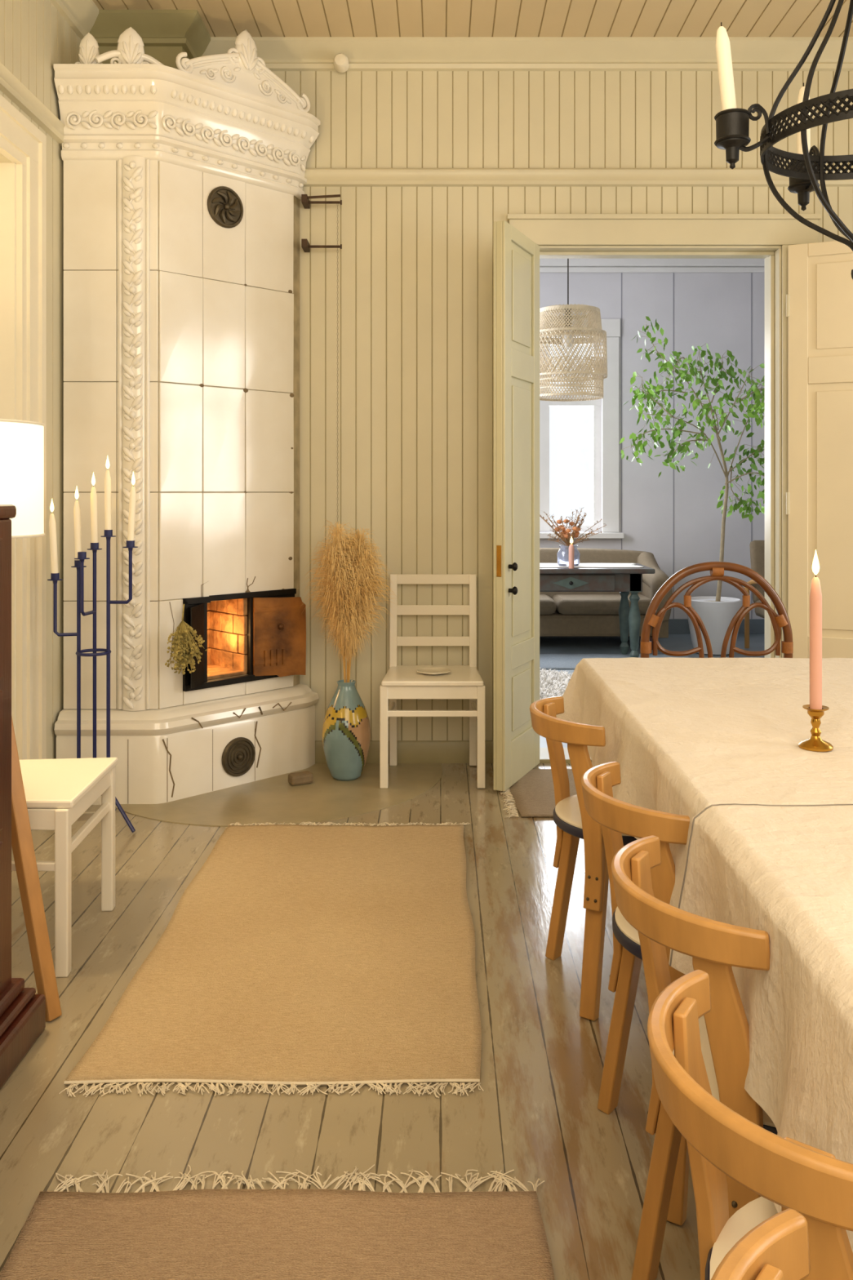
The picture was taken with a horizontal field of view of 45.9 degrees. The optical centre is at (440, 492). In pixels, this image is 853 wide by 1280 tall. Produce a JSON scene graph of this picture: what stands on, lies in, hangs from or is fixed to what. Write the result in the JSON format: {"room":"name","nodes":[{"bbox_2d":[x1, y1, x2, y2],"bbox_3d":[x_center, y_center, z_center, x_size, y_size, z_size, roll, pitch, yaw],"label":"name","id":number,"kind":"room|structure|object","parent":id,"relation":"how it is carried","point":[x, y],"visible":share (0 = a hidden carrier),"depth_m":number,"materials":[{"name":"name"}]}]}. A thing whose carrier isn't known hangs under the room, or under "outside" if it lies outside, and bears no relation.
{"room":"traditional dwelling","nodes":[
{"label":"traditional dwelling","id":0,"kind":"room"},
{"bbox_2d":[0,0,80,759],"bbox_3d":[-1.675,-0.420,1.480,0.250,3.340,6.560,0,0,0],"label":"wall","id":1,"kind":"structure","parent":0,"point":[34,36],"depth_m":4.01,"materials":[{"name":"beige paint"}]},
{"bbox_2d":[0,94,46,759],"bbox_3d":[-1.652,-0.055,3.200,0.295,2.610,1.280,0,0,0],"label":"trim","id":2,"kind":"structure","parent":1,"relation":"attached to","point":[23,180],"depth_m":3.70,"materials":[{"name":"beige paint"}]},
{"bbox_2d":[0,62,65,146],"bbox_3d":[-1.535,-1.458,1.530,0.030,0.085,6.260,0,0,0],"label":"trim","id":3,"kind":"structure","parent":1,"relation":"attached to","point":[15,91],"depth_m":3.75,"materials":[{"name":"paint"}]},
{"bbox_2d":[49,0,98,39],"bbox_3d":[-1.508,-2.010,1.400,0.085,0.120,6.000,0,0,0],"label":"trim","id":4,"kind":"structure","parent":1,"relation":"attached to","point":[81,15],"depth_m":4.22,"materials":[{"name":"paint"}]},
{"bbox_2d":[98,46,189,69],"bbox_3d":[-1.340,-1.760,4.530,0.420,0.619,0.260,0,0,0],"label":"wall","id":5,"kind":"structure","parent":0,"point":[166,55],"depth_m":4.40,"materials":[{"name":"paint"}]},
{"bbox_2d":[89,9,210,59],"bbox_3d":[-1.298,-2.010,4.487,0.505,0.120,0.345,0,0,0],"label":"trim","id":6,"kind":"structure","parent":5,"relation":"attached to","point":[186,28],"depth_m":4.37,"materials":[{"name":"paint"}]},
{"bbox_2d":[0,634,764,1279],"bbox_3d":[0.925,1.310,3.650,5.350,0.120,10.900,0,0,0],"label":"floor","id":7,"kind":"structure","parent":0,"point":[536,1115],"depth_m":2.08,"materials":[{"name":"beige wood"}]},
{"bbox_2d":[0,418,44,538],"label":"floor lamp","id":8,"kind":"object","parent":7,"relation":"on","point":[22,466],"depth_m":2.50,"materials":[{"name":"white fabric"}]},
{"bbox_2d":[0,504,45,1088],"bbox_3d":[-1.216,0.639,1.772,0.598,1.222,1.145,0,0,0],"label":"cabinet","id":9,"kind":"object","parent":7,"relation":"on","point":[22,1011],"visible":1,"depth_m":2.25,"materials":[{"name":"brown wood"}]},
{"bbox_2d":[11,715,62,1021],"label":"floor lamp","id":10,"kind":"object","parent":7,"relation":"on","point":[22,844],"depth_m":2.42,"materials":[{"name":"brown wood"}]},
{"bbox_2d":[11,757,117,977],"bbox_3d":[-1.170,0.815,2.805,0.420,0.871,0.444,0,0,-3],"label":"wooden chair","id":11,"kind":"object","parent":7,"relation":"on","point":[59,793],"visible":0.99,"depth_m":2.73,"materials":[{"name":"white paint"}]},
{"bbox_2d":[47,529,137,832],"bbox_3d":[-1.296,0.693,3.739,0.282,1.108,0.303,0,0,-36],"label":"candelabrum","id":12,"kind":"object","parent":7,"relation":"on","point":[82,556],"visible":0.94,"depth_m":3.73,"materials":[{"name":"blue metal"}]},
{"bbox_2d":[48,498,57,573],"bbox_3d":[-1.432,0.171,3.725,0.034,0.297,0.024,0,0,0],"label":"candle","id":13,"kind":"object","parent":12,"relation":"on","point":[52,526],"visible":1,"depth_m":3.72,"materials":[{"name":"white wax"}]},
{"bbox_2d":[47,573,62,583],"bbox_3d":[-1.427,0.318,3.725,0.054,0.038,0.054,0,0,0],"label":"candle cup","id":14,"kind":"object","parent":12,"relation":"on","point":[55,577],"depth_m":3.71,"materials":[{"name":"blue metal"}]},
{"bbox_2d":[73,486,81,559],"bbox_3d":[-1.350,0.124,3.745,0.030,0.296,0.024,0,0,0],"label":"candle","id":15,"kind":"object","parent":12,"relation":"on","point":[77,511],"visible":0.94,"depth_m":3.74,"materials":[{"name":"white wax"}]},
{"bbox_2d":[71,560,86,570],"bbox_3d":[-1.347,0.271,3.745,0.054,0.038,0.054,0,0,0],"label":"candle cup","id":16,"kind":"object","parent":12,"relation":"on","point":[77,562],"depth_m":3.73,"materials":[{"name":"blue metal"}]},
{"bbox_2d":[74,551,89,562],"bbox_3d":[-1.317,0.238,3.695,0.054,0.038,0.054,0,0,0],"label":"candle cup","id":17,"kind":"object","parent":12,"relation":"on","point":[82,556],"depth_m":3.69,"materials":[{"name":"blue metal"}]},
{"bbox_2d":[90,471,97,542],"bbox_3d":[-1.307,0.067,3.795,0.028,0.286,0.024,0,0,0],"label":"candle","id":18,"kind":"object","parent":12,"relation":"on","point":[94,528],"visible":1,"depth_m":3.79,"materials":[{"name":"white wax"}]},
{"bbox_2d":[87,542,102,552],"bbox_3d":[-1.305,0.209,3.795,0.054,0.038,0.054,0,0,0],"label":"candle cup","id":19,"kind":"object","parent":12,"relation":"on","point":[94,546],"depth_m":3.78,"materials":[{"name":"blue metal"}]},
{"bbox_2d":[104,457,111,529],"bbox_3d":[-1.234,0.011,3.735,0.026,0.296,0.024,0,0,0],"label":"candle","id":20,"kind":"object","parent":12,"relation":"on","point":[108,507],"visible":1,"depth_m":3.73,"materials":[{"name":"white wax"}]},
{"bbox_2d":[100,529,115,540],"bbox_3d":[-1.233,0.158,3.735,0.054,0.038,0.054,0,0,0],"label":"candle cup","id":21,"kind":"object","parent":12,"relation":"on","point":[108,533],"depth_m":3.72,"materials":[{"name":"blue metal"}]},
{"bbox_2d":[123,540,137,551],"bbox_3d":[-1.151,0.198,3.735,0.054,0.038,0.054,0,0,0],"label":"candle cup","id":22,"kind":"object","parent":12,"relation":"on","point":[130,544],"depth_m":3.72,"materials":[{"name":"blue metal"}]},
{"bbox_2d":[127,471,136,540],"bbox_3d":[-1.147,0.061,3.735,0.033,0.277,0.024,0,0,0],"label":"candle","id":23,"kind":"object","parent":12,"relation":"on","point":[132,502],"visible":1,"depth_m":3.73,"materials":[{"name":"white wax"}]},
{"bbox_2d":[58,822,484,1097],"bbox_3d":[-0.343,1.243,2.934,0.910,0.012,1.723,0,0,0],"label":"rug","id":24,"kind":"object","parent":7,"relation":"on","point":[313,955],"visible":1,"depth_m":2.58,"materials":[{"name":"beige fabric"}]},
{"bbox_2d":[0,1164,555,1279],"bbox_3d":[-0.260,1.243,1.031,0.898,0.012,1.672,0,0,0],"label":"rug","id":25,"kind":"object","parent":7,"relation":"on","point":[223,1233],"visible":1,"depth_m":1.68,"materials":[{"name":"beige fabric"}]},
{"bbox_2d":[115,763,443,826],"bbox_3d":[-0.765,1.248,4.195,1.550,0.003,0.870,0,0,0],"label":"plate","id":26,"kind":"object","parent":7,"relation":"on","point":[272,800],"visible":0.73,"depth_m":4.07,"materials":[{"name":"metal"}]},
{"bbox_2d":[53,26,320,804],"bbox_3d":[-1.049,-0.370,4.320,0.996,3.241,0.669,0,0,0],"label":"stove","id":27,"kind":"object","parent":26,"relation":"on","point":[183,186],"visible":0.96,"depth_m":4.16,"materials":[{"name":"ceramic"}]},
{"bbox_2d":[164,604,207,674],"bbox_3d":[-1.038,0.592,4.043,0.134,0.269,0.152,0,0,39],"label":"bunch","id":28,"kind":"object","parent":27,"relation":"hanging from","point":[179,641],"visible":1,"depth_m":4.03,"materials":[{"name":"green plant"}]},
{"bbox_2d":[288,770,313,786],"bbox_3d":[-0.600,1.224,4.310,0.100,0.045,0.060,0,0,-29],"label":"wood block","id":29,"kind":"object","parent":26,"relation":"on","point":[301,777],"visible":1,"depth_m":4.29,"materials":[{"name":"brown wood"}]},
{"bbox_2d":[321,680,370,781],"bbox_3d":[-0.412,1.036,4.400,0.214,0.422,0.214,0,0,44],"label":"floor vase","id":30,"kind":"object","parent":26,"relation":"on","point":[346,729],"visible":1,"depth_m":4.33,"materials":[{"name":"blue ceramic"}]},
{"bbox_2d":[301,519,398,682],"bbox_3d":[-0.399,0.633,4.403,0.450,1.034,0.416,0,0,-4],"label":"pampas grass","id":31,"kind":"object","parent":30,"relation":"in","point":[348,581],"depth_m":4.36,"materials":[{"name":"beige plant"}]},
{"bbox_2d":[379,573,485,788],"bbox_3d":[-0.034,0.811,4.435,0.444,0.871,0.420,0,0,0],"label":"wooden chair","id":32,"kind":"object","parent":26,"relation":"on","point":[400,682],"visible":0.99,"depth_m":4.43,"materials":[{"name":"white paint"}]},
{"bbox_2d":[416,666,450,675],"bbox_3d":[-0.030,0.785,4.400,0.150,0.015,0.150,0,0,0],"label":"plate","id":33,"kind":"object","parent":32,"relation":"on","point":[430,670],"visible":1,"depth_m":4.42,"materials":[{"name":"ceramic"}]},
{"bbox_2d":[499,768,577,818],"bbox_3d":[1.225,1.243,4.189,1.971,0.012,0.684,0,0,0],"label":"rug","id":34,"kind":"object","parent":7,"relation":"on","point":[533,794],"visible":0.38,"depth_m":4.12,"materials":[{"name":"beige fabric"}]},
{"bbox_2d":[539,666,573,699],"bbox_3d":[0.686,1.211,6.311,0.975,0.072,1.407,0,0,0],"label":"sheepskin rug","id":35,"kind":"object","parent":7,"relation":"on","point":[552,683],"visible":0.21,"depth_m":6.38,"materials":[{"name":"fur"}]},
{"bbox_2d":[529,696,637,1021],"bbox_3d":[0.440,0.900,2.570,0.424,0.704,0.378,0,0,-9],"label":"dining chair","id":36,"kind":"object","parent":7,"relation":"on","point":[573,822],"visible":0.66,"depth_m":2.43,"materials":[{"name":"wood"}]},
{"bbox_2d":[539,547,672,649],"bbox_3d":[0.910,0.861,8.276,1.830,0.777,0.887,0,0,0],"label":"sofa","id":37,"kind":"object","parent":7,"relation":"on","point":[562,614],"visible":0.29,"depth_m":7.98,"materials":[{"name":"fabric"}]},
{"bbox_2d":[539,594,556,614],"bbox_3d":[0.520,0.910,8.240,0.800,0.120,0.620,0,0,0],"label":"seat cushion","id":38,"kind":"object","parent":37,"relation":"on","point":[548,602],"depth_m":7.95,"materials":[{"name":"fabric"}]},
{"bbox_2d":[551,594,651,614],"bbox_3d":[1.323,0.910,8.240,0.795,0.120,0.620,0,0,0],"label":"seat cushion","id":39,"kind":"object","parent":37,"relation":"on","point":[563,604],"depth_m":7.95,"materials":[{"name":"fabric"}]},
{"bbox_2d":[539,653,693,669],"bbox_3d":[0.800,1.244,7.425,2.200,0.008,0.650,0,0,0],"label":"rug","id":40,"kind":"object","parent":7,"relation":"on","point":[547,660],"visible":0.16,"depth_m":7.56,"materials":[{"name":"beige fabric"}]},
{"bbox_2d":[539,563,654,657],"bbox_3d":[0.860,0.894,7.520,1.360,0.689,0.600,0,0,0],"label":"table","id":41,"kind":"object","parent":40,"relation":"on","point":[624,580],"visible":0.48,"depth_m":7.27,"materials":[{"name":"black wood"}]},
{"bbox_2d":[568,537,573,568],"bbox_3d":[0.945,0.434,7.270,0.040,0.231,0.040,0,0,0],"label":"candle","id":42,"kind":"object","parent":41,"relation":"on","point":[571,546],"visible":1,"depth_m":7.25,"materials":[{"name":"pink wax"}]},
{"bbox_2d":[539,563,644,567],"bbox_3d":[0.960,0.546,7.530,1.060,0.007,0.420,0,0,0],"label":"table runner","id":43,"kind":"object","parent":41,"relation":"on","point":[541,565],"visible":0.59,"depth_m":7.50,"materials":[{"name":"fabric"}]},
{"bbox_2d":[556,544,580,566],"bbox_3d":[0.945,0.467,7.440,0.170,0.150,0.170,0,0,0],"label":"glass vase","id":44,"kind":"object","parent":43,"relation":"on","point":[562,555],"visible":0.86,"depth_m":7.38,"materials":[{"name":"clear glass"}]},
{"bbox_2d":[539,508,606,546],"bbox_3d":[0.957,0.294,7.471,0.516,0.394,0.406,0,0,0],"label":"dried flowers","id":45,"kind":"object","parent":44,"relation":"in","point":[565,534],"visible":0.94,"depth_m":7.42,"materials":[{"name":"brown plant"}]},
{"bbox_2d":[581,761,689,1226],"bbox_3d":[0.480,0.900,1.909,0.424,0.704,0.378,0,0,-11],"label":"dining chair","id":46,"kind":"object","parent":7,"relation":"on","point":[615,817],"visible":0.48,"depth_m":1.87,"materials":[{"name":"brown wood"}]},
{"bbox_2d":[619,315,764,655],"bbox_3d":[2.035,-0.066,7.783,1.362,2.633,0.698,0,0,0],"label":"potted tree","id":47,"kind":"object","parent":7,"relation":"on","point":[716,613],"visible":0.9,"depth_m":7.75,"materials":[{"name":"green plant"}]},
{"bbox_2d":[611,835,777,1279],"bbox_3d":[0.462,0.900,1.460,0.424,0.704,0.378,0,0,-10],"label":"dining chair","id":48,"kind":"object","parent":7,"relation":"on","point":[713,946],"visible":0.42,"depth_m":1.33,"materials":[{"name":"brown wood"}]},
{"bbox_2d":[640,561,793,657],"bbox_3d":[0.963,0.749,3.372,0.581,1.005,0.488,0,0,0],"label":"rattan chair","id":49,"kind":"object","parent":7,"relation":"on","point":[717,569],"visible":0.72,"depth_m":3.58,"materials":[{"name":"brown wicker"}]},
{"bbox_2d":[647,969,852,1279],"bbox_3d":[0.422,0.900,1.004,0.424,0.704,0.378,0,0,-11],"label":"dining chair","id":50,"kind":"object","parent":7,"relation":"on","point":[787,1172],"visible":0.97,"depth_m":0.91,"materials":[{"name":"brown wood"}]},
{"bbox_2d":[744,540,764,648],"bbox_3d":[2.800,0.819,7.786,0.720,0.865,0.774,0,0,0],"label":"armchair","id":51,"kind":"object","parent":7,"relation":"on","point":[757,547],"visible":0.14,"depth_m":8.06,"materials":[{"name":"fabric"}]},
{"bbox_2d":[711,1208,810,1279],"bbox_3d":[0.369,0.900,0.598,0.424,0.704,0.378,0,0,-3],"label":"dining chair","id":52,"kind":"object","parent":7,"relation":"on","point":[777,1248],"visible":1,"depth_m":0.75,"materials":[{"name":"brown wood"}]},
{"bbox_3d":[0.920,0.888,2.393,0.936,0.725,1.438,0,0,0],"label":"dining table","id":53,"kind":"object","parent":7,"relation":"on","visible":0},
{"bbox_2d":[555,657,852,906],"bbox_3d":[0.912,0.638,2.423,1.186,0.256,1.563,0,0,0],"label":"tablecloth","id":54,"kind":"object","parent":53,"relation":"on","point":[686,736],"visible":0.81,"depth_m":2.24,"materials":[{"name":"fabric"}]},
{"bbox_2d":[798,704,833,751],"bbox_3d":[0.753,0.471,2.020,0.066,0.081,0.066,0,0,0],"label":"candlestick","id":55,"kind":"object","parent":54,"relation":"on","point":[815,743],"visible":0.98,"depth_m":2.01,"materials":[{"name":"gold metal"}]},
{"bbox_2d":[809,549,822,709],"bbox_3d":[0.753,0.278,2.020,0.024,0.326,0.024,0,0,0],"label":"candle","id":56,"kind":"object","parent":55,"relation":"on","point":[815,595],"visible":0.99,"depth_m":2.01,"materials":[{"name":"pink wax"}]},
{"bbox_3d":[0.920,0.888,1.029,0.936,0.725,1.202,0,0,0],"label":"dining table","id":57,"kind":"object","parent":7,"relation":"on","visible":0},
{"bbox_2d":[668,803,852,1252],"bbox_3d":[0.908,0.657,0.996,1.254,0.297,1.354,0,0,0],"label":"tablecloth","id":58,"kind":"object","parent":57,"relation":"on","point":[785,872],"visible":0.7,"depth_m":1.26,"materials":[{"name":"fabric"}]},
{"bbox_2d":[92,0,852,36],"bbox_3d":[0.775,-2.145,1.520,5.050,0.150,6.640,0,0,0],"label":"ceiling","id":59,"kind":"structure","parent":0,"point":[220,18],"depth_m":4.38,"materials":[{"name":"paint"}]},
{"bbox_2d":[714,0,852,279],"bbox_3d":[0.905,-1.251,2.150,0.486,1.618,0.486,0,0,40],"label":"chandelier","id":60,"kind":"object","parent":59,"relation":"hanging from","point":[804,171],"visible":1,"depth_m":2.13,"materials":[{"name":"black metal"}]},
{"bbox_2d":[715,22,736,111],"bbox_3d":[0.606,-0.866,2.125,0.050,0.252,0.030,0,0,0],"label":"candle","id":61,"kind":"object","parent":60,"relation":"in","point":[723,52],"visible":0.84,"depth_m":2.11,"materials":[{"name":"white wax"}]},
{"bbox_2d":[796,82,810,154],"bbox_3d":[0.880,-0.867,2.439,0.030,0.251,0.030,0,0,0],"label":"candle","id":62,"kind":"object","parent":60,"relation":"in","point":[799,148],"visible":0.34,"depth_m":2.43,"materials":[{"name":"white wax"}]},
{"bbox_2d":[271,71,852,740],"bbox_3d":[0.775,-0.420,4.750,5.050,3.340,0.180,0,0,0],"label":"wall","id":63,"kind":"structure","parent":0,"point":[415,268],"depth_m":4.66,"materials":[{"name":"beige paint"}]},
{"bbox_2d":[301,194,342,520],"bbox_3d":[-0.542,-0.563,4.607,0.181,1.579,0.104,0,0,0],"label":"rod","id":64,"kind":"object","parent":63,"relation":"attached to","point":[305,201],"visible":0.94,"depth_m":4.60,"materials":[{"name":"metal"}]},
{"bbox_2d":[301,239,342,252],"bbox_3d":[-0.541,-1.129,4.607,0.181,0.036,0.104,0,0,0],"label":"rod","id":65,"kind":"object","parent":63,"relation":"attached to","point":[305,245],"visible":1,"depth_m":4.59,"materials":[{"name":"metal"}]},
{"bbox_2d":[333,53,349,72],"bbox_3d":[-0.455,-1.965,4.599,0.068,0.068,0.066,0,0,0],"label":"wall cap","id":66,"kind":"object","parent":63,"relation":"attached to","point":[340,60],"visible":1,"depth_m":4.57,"materials":[{"name":"beige paint"}]},
{"bbox_2d":[315,740,493,763],"bbox_3d":[-0.615,1.200,4.650,1.871,0.100,0.020,0,0,0],"label":"baseboard","id":67,"kind":"structure","parent":63,"relation":"attached to","point":[408,751],"depth_m":4.64,"materials":[{"name":"paint"}]},
{"bbox_2d":[493,220,539,791],"bbox_3d":[0.353,0.057,4.382,0.089,2.363,0.480,0,0,23],"label":"door","id":68,"kind":"structure","parent":63,"relation":"in","point":[516,257],"depth_m":4.29,"materials":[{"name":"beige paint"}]},
{"bbox_2d":[201,36,852,71],"bbox_3d":[0.985,-2.010,4.617,4.230,0.120,0.085,0,0,0],"label":"trim","id":69,"kind":"structure","parent":63,"relation":"attached to","point":[278,53],"depth_m":4.61,"materials":[{"name":"paint"}]},
{"bbox_2d":[539,747,591,763],"bbox_3d":[1.008,1.246,4.750,1.134,0.028,0.220,0,0,0],"label":"trim","id":70,"kind":"structure","parent":63,"relation":"attached to","point":[544,752],"depth_m":4.70,"materials":[{"name":"paint"}]},
{"bbox_2d":[303,168,852,186],"bbox_3d":[0.775,-1.458,4.645,4.650,0.085,0.030,0,0,0],"label":"trim","id":71,"kind":"structure","parent":63,"relation":"attached to","point":[316,177],"depth_m":4.64,"materials":[{"name":"paint"}]},
{"bbox_2d":[506,213,821,657],"bbox_3d":[1.028,-0.015,4.743,1.444,2.531,0.236,0,0,0],"label":"trim","id":72,"kind":"structure","parent":63,"relation":"attached to","point":[768,237],"depth_m":4.64,"materials":[{"name":"paint"}]},
{"bbox_2d":[786,239,852,657],"bbox_3d":[1.840,0.057,4.485,0.569,2.363,0.052,0,0,24],"label":"door","id":73,"kind":"structure","parent":63,"relation":"in","point":[820,296],"depth_m":4.52,"materials":[{"name":"beige paint"}]},
{"bbox_2d":[539,272,764,618],"bbox_3d":[1.200,-0.420,8.998,4.800,3.340,0.203,0,0,0],"label":"wall","id":74,"kind":"structure","parent":0,"point":[673,516],"depth_m":8.90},
{"bbox_2d":[539,337,600,531],"bbox_3d":[0.912,-0.507,8.964,1.025,1.725,0.072,0,0,0],"label":"window","id":75,"kind":"structure","parent":74,"relation":"in","point":[544,406],"depth_m":8.93,"materials":[{"name":"white wood"}]},
{"bbox_2d":[539,318,624,538],"bbox_3d":[0.912,-0.562,8.850,1.385,1.935,0.099,0,0,0],"label":"trim","id":76,"kind":"structure","parent":74,"relation":"attached to","point":[611,400],"depth_m":8.87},
{"bbox_2d":[539,258,764,272],"bbox_3d":[1.200,-2.015,8.870,4.800,0.150,0.059,0,0,0],"label":"trim","id":77,"kind":"structure","parent":74,"relation":"attached to","point":[546,265],"depth_m":8.85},
{"bbox_2d":[668,618,764,634],"bbox_3d":[1.200,1.185,8.889,4.800,0.130,0.019,0,0,0],"label":"baseboard","id":78,"kind":"structure","parent":74,"relation":"attached to","point":[676,626],"depth_m":8.88,"materials":[{"name":"wood"}]},
{"bbox_2d":[802,704,829,716],"bbox_3d":[0.753,0.440,2.020,0.050,0.017,0.050,0,0,0],"label":"cup","id":79,"kind":"object","parent":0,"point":[812,713],"depth_m":2.01,"materials":[{"name":"gold metal"}]},
{"bbox_3d":[1.200,-2.140,6.970,5.200,0.100,4.260,0,0,0],"label":"ceiling","id":80,"kind":"structure","parent":0,"visible":0},
{"bbox_2d":[539,258,607,401],"bbox_3d":[0.785,-1.333,6.200,0.480,1.508,0.480,0,0,-14],"label":"pendant lamp","id":81,"kind":"object","parent":80,"relation":"hanging from","point":[593,328],"visible":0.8,"depth_m":6.03,"materials":[{"name":"beige wicker"}]},
{"bbox_2d":[564,308,571,327],"bbox_3d":[0.785,-1.065,6.200,0.038,0.130,0.040,0,0,0],"label":"socket","id":82,"kind":"object","parent":81,"relation":"attached to","point":[565,308],"depth_m":6.18,"materials":[{"name":"beige wicker"}]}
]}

